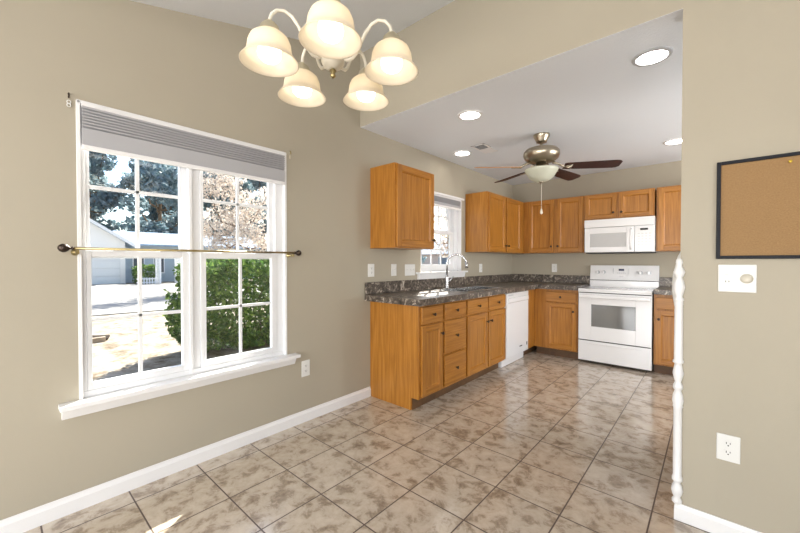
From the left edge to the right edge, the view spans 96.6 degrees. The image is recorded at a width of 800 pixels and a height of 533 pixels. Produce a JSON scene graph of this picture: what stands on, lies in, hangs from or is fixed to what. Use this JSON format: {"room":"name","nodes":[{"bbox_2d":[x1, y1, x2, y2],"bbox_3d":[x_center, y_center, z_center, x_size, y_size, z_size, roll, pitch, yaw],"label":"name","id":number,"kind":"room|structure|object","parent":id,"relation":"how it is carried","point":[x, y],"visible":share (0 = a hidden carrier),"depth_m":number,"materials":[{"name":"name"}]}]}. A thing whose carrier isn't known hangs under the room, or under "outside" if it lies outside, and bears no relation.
{"room":"dining area","nodes":[
{"label":"dining area","id":0,"kind":"room"},
{"bbox_2d":[92,283,266,315],"bbox_3d":[-17.270,1.365,13.870,18.500,0.080,26.000,1,1,41],"label":"driveway","id":1,"kind":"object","parent":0,"point":[107,299],"visible":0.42,"depth_m":15.05,"materials":[{"name":"concrete"}]},
{"bbox_2d":[136,277,158,283],"bbox_3d":[-17.213,0.980,24.314,0.070,0.480,1.270,1,1,41],"label":"picket fence","id":2,"kind":"object","parent":1,"relation":"on","point":[149,278],"visible":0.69,"depth_m":24.37,"materials":[{"name":"white paint"}]},
{"bbox_2d":[203,172,266,286],"bbox_3d":[-9.009,-2.188,19.036,4.523,6.968,4.510,1,1,41],"label":"tree","id":3,"kind":"object","parent":1,"relation":"on","point":[242,222],"visible":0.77,"depth_m":18.60,"materials":[{"name":"beige plant"}]},
{"bbox_2d":[92,271,269,380],"bbox_3d":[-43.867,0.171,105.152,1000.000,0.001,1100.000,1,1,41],"label":"lawn","id":4,"kind":"structure","parent":0,"point":[117,356],"depth_m":6.39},
{"bbox_2d":[89,162,101,191],"bbox_3d":[-35.237,-5.493,36.833,8.526,13.115,7.599,0,1,-17],"label":"tree","id":5,"kind":"object","parent":4,"relation":"on","point":[93,180],"visible":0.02,"depth_m":38.55,"materials":[{"name":"green plant"}]},
{"bbox_2d":[92,335,109,343],"bbox_3d":[-6.571,1.417,6.428,1.400,0.110,2.150,1,1,41],"label":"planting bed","id":6,"kind":"object","parent":4,"relation":"on","point":[95,338],"visible":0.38,"depth_m":6.84,"materials":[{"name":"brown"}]},
{"bbox_2d":[89,151,126,230],"bbox_3d":[-42.973,-8.213,48.646,9.010,18.249,9.367,1,1,41],"label":"tree","id":7,"kind":"object","parent":4,"relation":"on","point":[108,200],"visible":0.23,"depth_m":48.81,"materials":[{"name":"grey plant"}]},
{"bbox_2d":[91,159,124,230],"bbox_3d":[-51.861,-11.009,59.203,11.244,23.565,11.293,1,1,41],"label":"tree","id":8,"kind":"object","parent":4,"relation":"on","point":[106,210],"visible":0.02,"depth_m":59.49,"materials":[{"name":"green plant"}]},
{"bbox_2d":[131,264,154,283],"bbox_3d":[-18.046,0.538,25.319,1.139,1.482,1.732,1,1,41],"label":"shrub","id":9,"kind":"object","parent":4,"relation":"on","point":[135,272],"visible":0.54,"depth_m":25.05,"materials":[{"name":"green plant"}]},
{"bbox_2d":[117,158,177,233],"bbox_3d":[-28.799,-6.006,42.886,7.880,13.984,8.322,1,1,41],"label":"tree","id":10,"kind":"object","parent":4,"relation":"on","point":[154,177],"visible":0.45,"depth_m":41.84,"materials":[{"name":"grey plant"}]},
{"bbox_2d":[130,161,203,232],"bbox_3d":[-36.428,-8.448,54.910,9.436,18.556,9.662,1,1,41],"label":"tree","id":11,"kind":"object","parent":4,"relation":"on","point":[153,215],"visible":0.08,"depth_m":55.13,"materials":[{"name":"green plant"}]},
{"bbox_2d":[155,258,180,283],"bbox_3d":[-16.524,0.156,25.383,1.300,2.100,1.900,1,1,41],"label":"column","id":12,"kind":"structure","parent":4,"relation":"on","point":[157,266],"depth_m":25.17,"materials":[{"name":"white paint"}]},
{"bbox_2d":[90,219,259,284],"bbox_3d":[-21.435,-1.824,27.677,7.560,6.000,19.500,1,1,41],"label":"house","id":13,"kind":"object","parent":4,"relation":"on","point":[104,270],"visible":0.34,"depth_m":25.75,"materials":[{"name":"white"}]},
{"bbox_2d":[203,205,214,219],"bbox_3d":[-39.108,-12.416,74.280,10.026,25.988,10.197,1,1,41],"label":"tree","id":14,"kind":"object","parent":4,"relation":"on","point":[204,208],"visible":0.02,"depth_m":72.69,"materials":[{"name":"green plant"}]},
{"bbox_2d":[162,259,269,352],"bbox_3d":[-2.393,0.614,7.079,1.390,1.745,3.816,1,1,41],"label":"hedge","id":15,"kind":"object","parent":4,"relation":"on","point":[218,332],"visible":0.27,"depth_m":5.97,"materials":[{"name":"green plant"}]},
{"bbox_2d":[203,183,247,234],"bbox_3d":[-31.232,-9.249,62.641,8.771,19.957,9.638,0,1,-27],"label":"tree","id":16,"kind":"object","parent":4,"relation":"on","point":[207,205],"visible":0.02,"depth_m":61.49,"materials":[{"name":"grey plant"}]},
{"bbox_2d":[203,171,259,250],"bbox_3d":[-24.012,-6.929,49.974,7.868,15.646,8.341,0,1,-14],"label":"tree","id":17,"kind":"object","parent":4,"relation":"on","point":[247,185],"visible":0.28,"depth_m":48.18,"materials":[{"name":"plant"}]},
{"bbox_2d":[243,178,266,250],"bbox_3d":[-30.708,-11.617,81.509,9.671,24.204,10.325,1,1,41],"label":"tree","id":18,"kind":"object","parent":4,"relation":"on","point":[257,184],"visible":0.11,"depth_m":80.73,"materials":[{"name":"grey plant"}]},
{"bbox_2d":[252,194,266,250],"bbox_3d":[-23.776,-7.219,68.867,10.188,15.735,9.560,1,1,41],"label":"tree","id":19,"kind":"object","parent":4,"relation":"on","point":[255,198],"visible":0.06,"depth_m":67.27,"materials":[{"name":"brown plant"}]},
{"bbox_2d":[258,209,266,226],"bbox_3d":[-18.072,-5.848,55.651,8.848,13.337,7.632,1,1,41],"label":"tree","id":20,"kind":"object","parent":4,"relation":"on","point":[265,211],"visible":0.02,"depth_m":53.88,"materials":[{"name":"grey plant"}]},
{"bbox_2d":[422,239,447,264],"bbox_3d":[11.800,-1.826,54.851,31.200,5.300,11.600,1,1,41],"label":"house","id":21,"kind":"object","parent":4,"relation":"on","point":[435,258],"visible":0.17,"depth_m":54.10,"materials":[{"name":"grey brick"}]},
{"bbox_2d":[434,207,448,262],"bbox_3d":[2.648,-1.846,21.478,4.248,6.219,3.481,1,1,41],"label":"tree","id":22,"kind":"object","parent":4,"relation":"on","point":[441,211],"visible":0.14,"depth_m":20.95,"materials":[{"name":"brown plant"}]},
{"bbox_2d":[0,0,511,519],"bbox_3d":[-1.449,-0.441,2.037,0.140,3.300,9.834,1,1,41],"label":"wall","id":23,"kind":"structure","parent":0,"point":[174,67],"depth_m":1.99,"materials":[{"name":"beige paint"}]},
{"bbox_2d":[66,92,70,106],"bbox_3d":[-1.604,-0.809,1.728,0.027,0.067,0.018,1,1,41],"label":"wall hook","id":24,"kind":"object","parent":23,"relation":"attached to","point":[68,93],"visible":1,"depth_m":1.73,"materials":[{"name":"silver metal"}]},
{"bbox_2d":[58,99,300,419],"bbox_3d":[-1.241,-0.049,2.216,0.202,1.565,1.298,1,1,41],"label":"window","id":25,"kind":"structure","parent":23,"relation":"in","point":[194,360],"depth_m":2.16,"materials":[{"name":"white paint"}]},
{"bbox_2d":[57,244,300,257],"bbox_3d":[-1.183,-0.087,2.167,0.090,0.055,1.308,1,1,41],"label":"curtain rod","id":26,"kind":"object","parent":25,"relation":"attached to","point":[61,247],"visible":1,"depth_m":1.94,"materials":[{"name":"gold metal"}]},
{"bbox_2d":[80,103,284,184],"bbox_3d":[-1.214,-0.702,2.187,0.034,0.226,1.115,1,1,41],"label":"window shade","id":27,"kind":"object","parent":25,"relation":"attached to","point":[106,131],"visible":1,"depth_m":2.06,"materials":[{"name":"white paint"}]},
{"bbox_2d":[0,387,370,532],"bbox_3d":[-2.409,1.180,0.849,0.014,0.088,6.472,1,1,41],"label":"baseboard","id":28,"kind":"structure","parent":23,"relation":"attached to","point":[25,521],"depth_m":2.02,"materials":[{"name":"white paint"}]},
{"bbox_2d":[301,359,309,376],"bbox_3d":[-0.729,0.788,2.757,0.008,0.123,0.073,1,1,41],"label":"wall outlet","id":29,"kind":"object","parent":23,"relation":"attached to","point":[305,364],"visible":1,"depth_m":2.75,"materials":[{"name":"white plastic"}]},
{"bbox_2d":[368,264,373,276],"bbox_3d":[-0.264,0.036,3.277,0.008,0.119,0.080,1,1,41],"label":"wall outlet","id":30,"kind":"object","parent":23,"relation":"attached to","point":[370,266],"visible":1,"depth_m":3.27,"materials":[{"name":"white plastic"}]},
{"bbox_2d":[391,264,396,275],"bbox_3d":[-0.055,0.034,3.506,0.020,0.117,0.076,1,1,41],"label":"light switch","id":31,"kind":"object","parent":23,"relation":"attached to","point":[393,266],"visible":1,"depth_m":3.50,"materials":[{"name":"white plastic"}]},
{"bbox_2d":[370,162,435,249],"bbox_3d":[0.047,-0.534,3.360,0.352,0.734,0.566,1,1,41],"label":"upper cabinet","id":32,"kind":"object","parent":23,"relation":"attached to","point":[401,196],"visible":1,"depth_m":3.20,"materials":[{"name":"brown wood"}]},
{"bbox_2d":[405,264,414,275],"bbox_3d":[0.109,0.036,3.693,0.020,0.117,0.160,1,1,41],"label":"light switch","id":33,"kind":"object","parent":23,"relation":"attached to","point":[409,268],"visible":1,"depth_m":3.69,"materials":[{"name":"white plastic"}]},
{"bbox_2d":[416,194,467,279],"bbox_3d":[0.463,-0.343,4.163,0.185,0.958,0.980,1,1,41],"label":"window","id":34,"kind":"structure","parent":23,"relation":"in","point":[453,218],"depth_m":4.38,"materials":[{"name":"white plastic"}]},
{"bbox_2d":[434,194,460,210],"bbox_3d":[0.478,-0.754,4.148,0.051,0.126,0.799,1,1,41],"label":"window shade","id":35,"kind":"object","parent":34,"relation":"attached to","point":[439,201],"visible":0.56,"depth_m":4.21,"materials":[{"name":"white paint"}]},
{"bbox_2d":[434,191,463,200],"bbox_3d":[0.506,-0.831,4.131,0.016,0.024,0.890,1,1,41],"label":"clip","id":36,"kind":"object","parent":34,"relation":"attached to","point":[437,193],"visible":0.56,"depth_m":4.19,"materials":[{"name":"white paint"}]},
{"bbox_2d":[365,274,589,294],"bbox_3d":[1.135,0.190,4.036,1.108,0.111,3.147,1,1,41],"label":"backsplash","id":37,"kind":"structure","parent":23,"relation":"attached to","point":[402,285],"depth_m":4.44,"materials":[{"name":"stone"}]},
{"bbox_2d":[465,191,526,253],"bbox_3d":[1.426,-0.554,4.928,0.352,0.734,1.407,1,1,41],"label":"upper cabinet","id":38,"kind":"object","parent":23,"relation":"attached to","point":[494,223],"visible":0.98,"depth_m":4.49,"materials":[{"name":"brown wood"}]},
{"bbox_2d":[24,349,709,532],"bbox_3d":[0.369,1.289,0.461,4.980,0.120,9.834,1,1,41],"label":"floor","id":39,"kind":"structure","parent":0,"point":[536,442],"depth_m":2.12,"materials":[{"name":"beige tile"}]},
{"bbox_2d":[370,301,444,409],"bbox_3d":[0.069,0.752,3.203,0.616,0.882,0.338,1,1,41],"label":"base cabinet","id":40,"kind":"object","parent":39,"relation":"on","point":[406,341],"visible":0.89,"depth_m":3.06,"materials":[{"name":"brown wood"}]},
{"bbox_2d":[435,300,465,398],"bbox_3d":[0.311,0.749,3.475,0.612,0.882,0.390,1,1,41],"label":"base cabinet","id":41,"kind":"object","parent":39,"relation":"on","point":[454,319],"visible":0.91,"depth_m":3.27,"materials":[{"name":"brown wood"}]},
{"bbox_2d":[458,294,505,386],"bbox_3d":[0.726,0.743,3.947,0.612,0.882,0.864,1,1,41],"label":"base cabinet","id":42,"kind":"object","parent":39,"relation":"on","point":[485,316],"visible":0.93,"depth_m":3.72,"materials":[{"name":"brown wood"}]},
{"bbox_2d":[498,290,528,367],"bbox_3d":[1.227,0.736,4.513,0.590,0.874,0.632,1,1,41],"label":"dishwasher","id":43,"kind":"object","parent":39,"relation":"on","point":[516,304],"visible":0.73,"depth_m":4.29,"materials":[{"name":"white plastic"}]},
{"bbox_2d":[523,289,578,359],"bbox_3d":[1.896,0.730,4.909,1.100,0.882,0.838,1,1,41],"label":"base cabinet","id":44,"kind":"object","parent":39,"relation":"on","point":[552,313],"visible":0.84,"depth_m":4.62,"materials":[{"name":"brown wood"}]},
{"bbox_2d":[365,274,589,306],"bbox_3d":[1.135,0.217,4.036,1.108,0.165,3.147,1,1,41],"label":"countertop","id":45,"kind":"structure","parent":44,"relation":"on","point":[417,292],"depth_m":3.87,"materials":[{"name":"stone"}]},
{"bbox_2d":[444,254,467,287],"bbox_3d":[0.631,0.049,3.971,0.268,0.386,0.088,0,1,21],"label":"faucet","id":46,"kind":"object","parent":45,"relation":"on","point":[447,280],"visible":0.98,"depth_m":3.98,"materials":[{"name":"silver metal"}]},
{"bbox_2d":[431,286,503,291],"bbox_3d":[0.756,0.331,3.934,0.454,0.176,0.824,1,1,41],"label":"sink","id":47,"kind":"object","parent":45,"relation":"in","point":[463,288],"visible":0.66,"depth_m":3.97,"materials":[{"name":"silver metal"}]},
{"bbox_2d":[578,265,659,371],"bbox_3d":[2.667,0.572,4.358,0.760,1.166,0.629,1,1,41],"label":"range","id":48,"kind":"object","parent":39,"relation":"on","point":[616,311],"visible":0.98,"depth_m":4.20,"materials":[{"name":"white metal"}]},
{"bbox_2d":[578,286,652,294],"bbox_3d":[2.659,0.290,4.351,0.752,0.042,0.548,1,1,41],"label":"cooktop","id":49,"kind":"object","parent":48,"relation":"in","point":[589,290],"depth_m":4.25,"materials":[{"name":"white metal"}]},
{"bbox_2d":[653,294,673,374],"bbox_3d":[3.167,0.743,3.940,0.540,0.882,0.614,1,1,41],"label":"base cabinet","id":50,"kind":"object","parent":39,"relation":"on","point":[663,355],"visible":0.42,"depth_m":3.86,"materials":[{"name":"brown wood"}]},
{"bbox_2d":[653,277,671,294],"bbox_3d":[3.169,0.219,3.921,0.561,0.165,0.635,1,1,41],"label":"countertop","id":51,"kind":"structure","parent":50,"relation":"on","point":[665,288],"depth_m":4.14,"materials":[{"name":"stone"}]},
{"bbox_2d":[131,0,682,184],"bbox_3d":[1.627,-1.592,1.854,4.980,0.787,5.744,1,1,41],"label":"ceiling","id":52,"kind":"structure","parent":0,"point":[593,103],"depth_m":2.70,"materials":[{"name":"white paint"}]},
{"bbox_2d":[239,0,417,110],"bbox_3d":[-0.239,-1.077,1.234,0.562,0.856,0.572,1,1,41],"label":"chandelier","id":53,"kind":"object","parent":52,"relation":"hanging from","point":[329,34],"visible":1,"depth_m":1.16,"materials":[{"name":"white glass"}]},
{"bbox_2d":[453,150,471,155],"bbox_3d":[0.685,-1.240,3.909,0.200,0.010,0.200,1,1,41],"label":"recessed light","id":54,"kind":"object","parent":52,"relation":"in","point":[460,152],"visible":1,"depth_m":3.90,"materials":[{"name":"white paint"}]},
{"bbox_2d":[458,110,482,119],"bbox_3d":[0.569,-1.227,2.894,0.200,0.010,0.200,1,1,41],"label":"recessed light","id":55,"kind":"object","parent":52,"relation":"in","point":[467,114],"visible":1,"depth_m":2.88,"materials":[{"name":"white paint"}]},
{"bbox_2d":[471,143,497,153],"bbox_3d":[0.892,-1.239,3.752,0.153,0.008,0.319,1,1,41],"label":"ceiling vent","id":56,"kind":"object","parent":52,"relation":"in","point":[483,147],"visible":1,"depth_m":3.74,"materials":[{"name":"white metal"}]},
{"bbox_2d":[474,132,622,213],"bbox_3d":[1.408,-0.867,3.562,1.304,0.748,0.762,0,1,12],"label":"ceiling fan","id":57,"kind":"object","parent":52,"relation":"hanging from","point":[541,155],"visible":1,"depth_m":3.29,"materials":[{"name":"silver metal"}]},
{"bbox_2d":[631,46,672,66],"bbox_3d":[1.465,-1.217,2.072,0.200,0.010,0.200,1,1,41],"label":"recessed light","id":58,"kind":"object","parent":52,"relation":"in","point":[651,56],"visible":1,"depth_m":2.06,"materials":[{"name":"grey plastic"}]},
{"bbox_2d":[663,138,681,144],"bbox_3d":[2.726,-1.236,3.526,0.200,0.010,0.200,1,1,41],"label":"recessed light","id":59,"kind":"object","parent":52,"relation":"in","point":[676,140],"visible":0.8,"depth_m":3.52,"materials":[{"name":"white paint"}]},
{"bbox_2d":[360,0,799,532],"bbox_3d":[1.451,-0.437,1.670,4.700,3.300,0.120,1,1,41],"label":"wall partition","id":60,"kind":"structure","parent":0,"point":[741,60],"depth_m":1.61,"materials":[{"name":"beige paint"}]},
{"bbox_2d":[671,258,684,504],"bbox_3d":[1.327,0.547,1.701,0.048,1.173,0.048,1,1,41],"label":"post","id":61,"kind":"object","parent":60,"relation":"attached to","point":[678,285],"visible":1,"depth_m":1.69,"materials":[{"name":"white paint"}]},
{"bbox_2d":[674,503,761,532],"bbox_3d":[2.288,1.183,0.951,2.466,0.078,0.144,1,1,41],"label":"baseboard","id":62,"kind":"structure","parent":60,"relation":"attached to","point":[707,522],"depth_m":1.64,"materials":[{"name":"white paint"}]},
{"bbox_2d":[716,432,740,463],"bbox_3d":[1.463,0.810,1.589,0.079,0.118,0.008,1,1,41],"label":"wall outlet","id":63,"kind":"object","parent":60,"relation":"attached to","point":[727,446],"visible":1,"depth_m":1.59,"materials":[{"name":"white plastic"}]},
{"bbox_2d":[723,441,732,447],"bbox_3d":[1.462,0.791,1.587,0.033,0.025,0.003,1,1,41],"label":"receptacle","id":64,"kind":"object","parent":63,"relation":"attached to","point":[726,444],"depth_m":1.59,"materials":[{"name":"white plastic"}]},
{"bbox_2d":[723,449,732,455],"bbox_3d":[1.462,0.830,1.587,0.033,0.025,0.003,1,1,41],"label":"receptacle","id":65,"kind":"object","parent":63,"relation":"attached to","point":[726,452],"depth_m":1.59,"materials":[{"name":"white plastic"}]},
{"bbox_2d":[718,265,756,292],"bbox_3d":[1.473,0.053,1.558,0.124,0.122,0.026,1,1,41],"label":"light switch","id":66,"kind":"object","parent":60,"relation":"attached to","point":[731,278],"visible":1,"depth_m":1.56,"materials":[{"name":"white plastic"}]},
{"bbox_2d":[722,279,731,285],"bbox_3d":[1.454,0.070,1.583,0.033,0.033,0.003,1,1,41],"label":"light switch","id":67,"kind":"object","parent":66,"relation":"attached to","point":[725,282],"depth_m":1.58,"materials":[{"name":"white plastic"}]},
{"bbox_2d":[716,151,799,258],"bbox_3d":[1.677,-0.246,1.380,0.675,0.431,0.019,1,1,41],"label":"cork board","id":68,"kind":"object","parent":60,"relation":"attached to","point":[758,201],"visible":1,"depth_m":1.51,"materials":[{"name":"brown"}]},
{"bbox_2d":[512,161,680,286],"bbox_3d":[3.569,-0.118,4.083,4.700,2.600,0.140,1,1,41],"label":"wall","id":69,"kind":"structure","parent":0,"point":[663,174],"depth_m":4.82,"materials":[{"name":"beige paint"}]},
{"bbox_2d":[524,196,584,253],"bbox_3d":[2.169,-0.555,4.977,0.798,0.734,0.352,1,1,41],"label":"upper cabinet","id":70,"kind":"object","parent":69,"relation":"attached to","point":[560,228],"visible":0.95,"depth_m":4.85,"materials":[{"name":"brown wood"}]},
{"bbox_2d":[552,264,556,271],"bbox_3d":[2.234,0.021,5.159,0.071,0.119,0.008,1,1,41],"label":"wall outlet","id":71,"kind":"object","parent":69,"relation":"attached to","point":[554,266],"visible":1,"depth_m":5.16,"materials":[{"name":"white plastic"}]},
{"bbox_2d":[584,188,656,220],"bbox_3d":[2.750,-0.751,4.463,0.747,0.328,0.352,1,1,41],"label":"upper cabinet","id":72,"kind":"object","parent":69,"relation":"attached to","point":[642,202],"visible":0.97,"depth_m":4.32,"materials":[{"name":"brown wood"}]},
{"bbox_2d":[584,216,657,253],"bbox_3d":[2.737,-0.372,4.427,0.732,0.420,0.428,1,1,41],"label":"microwave","id":73,"kind":"object","parent":72,"relation":"attached to","point":[631,235],"visible":0.99,"depth_m":4.28,"materials":[{"name":"white plastic"}]},
{"bbox_2d":[660,277,671,286],"bbox_3d":[3.372,0.189,4.151,0.561,0.111,0.020,1,1,41],"label":"backsplash","id":74,"kind":"structure","parent":69,"relation":"attached to","point":[664,281],"depth_m":4.28,"materials":[{"name":"stone"}]},
{"bbox_2d":[656,185,680,251],"bbox_3d":[3.243,-0.542,4.033,0.531,0.734,0.352,1,1,41],"label":"upper cabinet","id":75,"kind":"object","parent":69,"relation":"attached to","point":[668,211],"visible":0.35,"depth_m":4.03,"materials":[{"name":"brown wood"}]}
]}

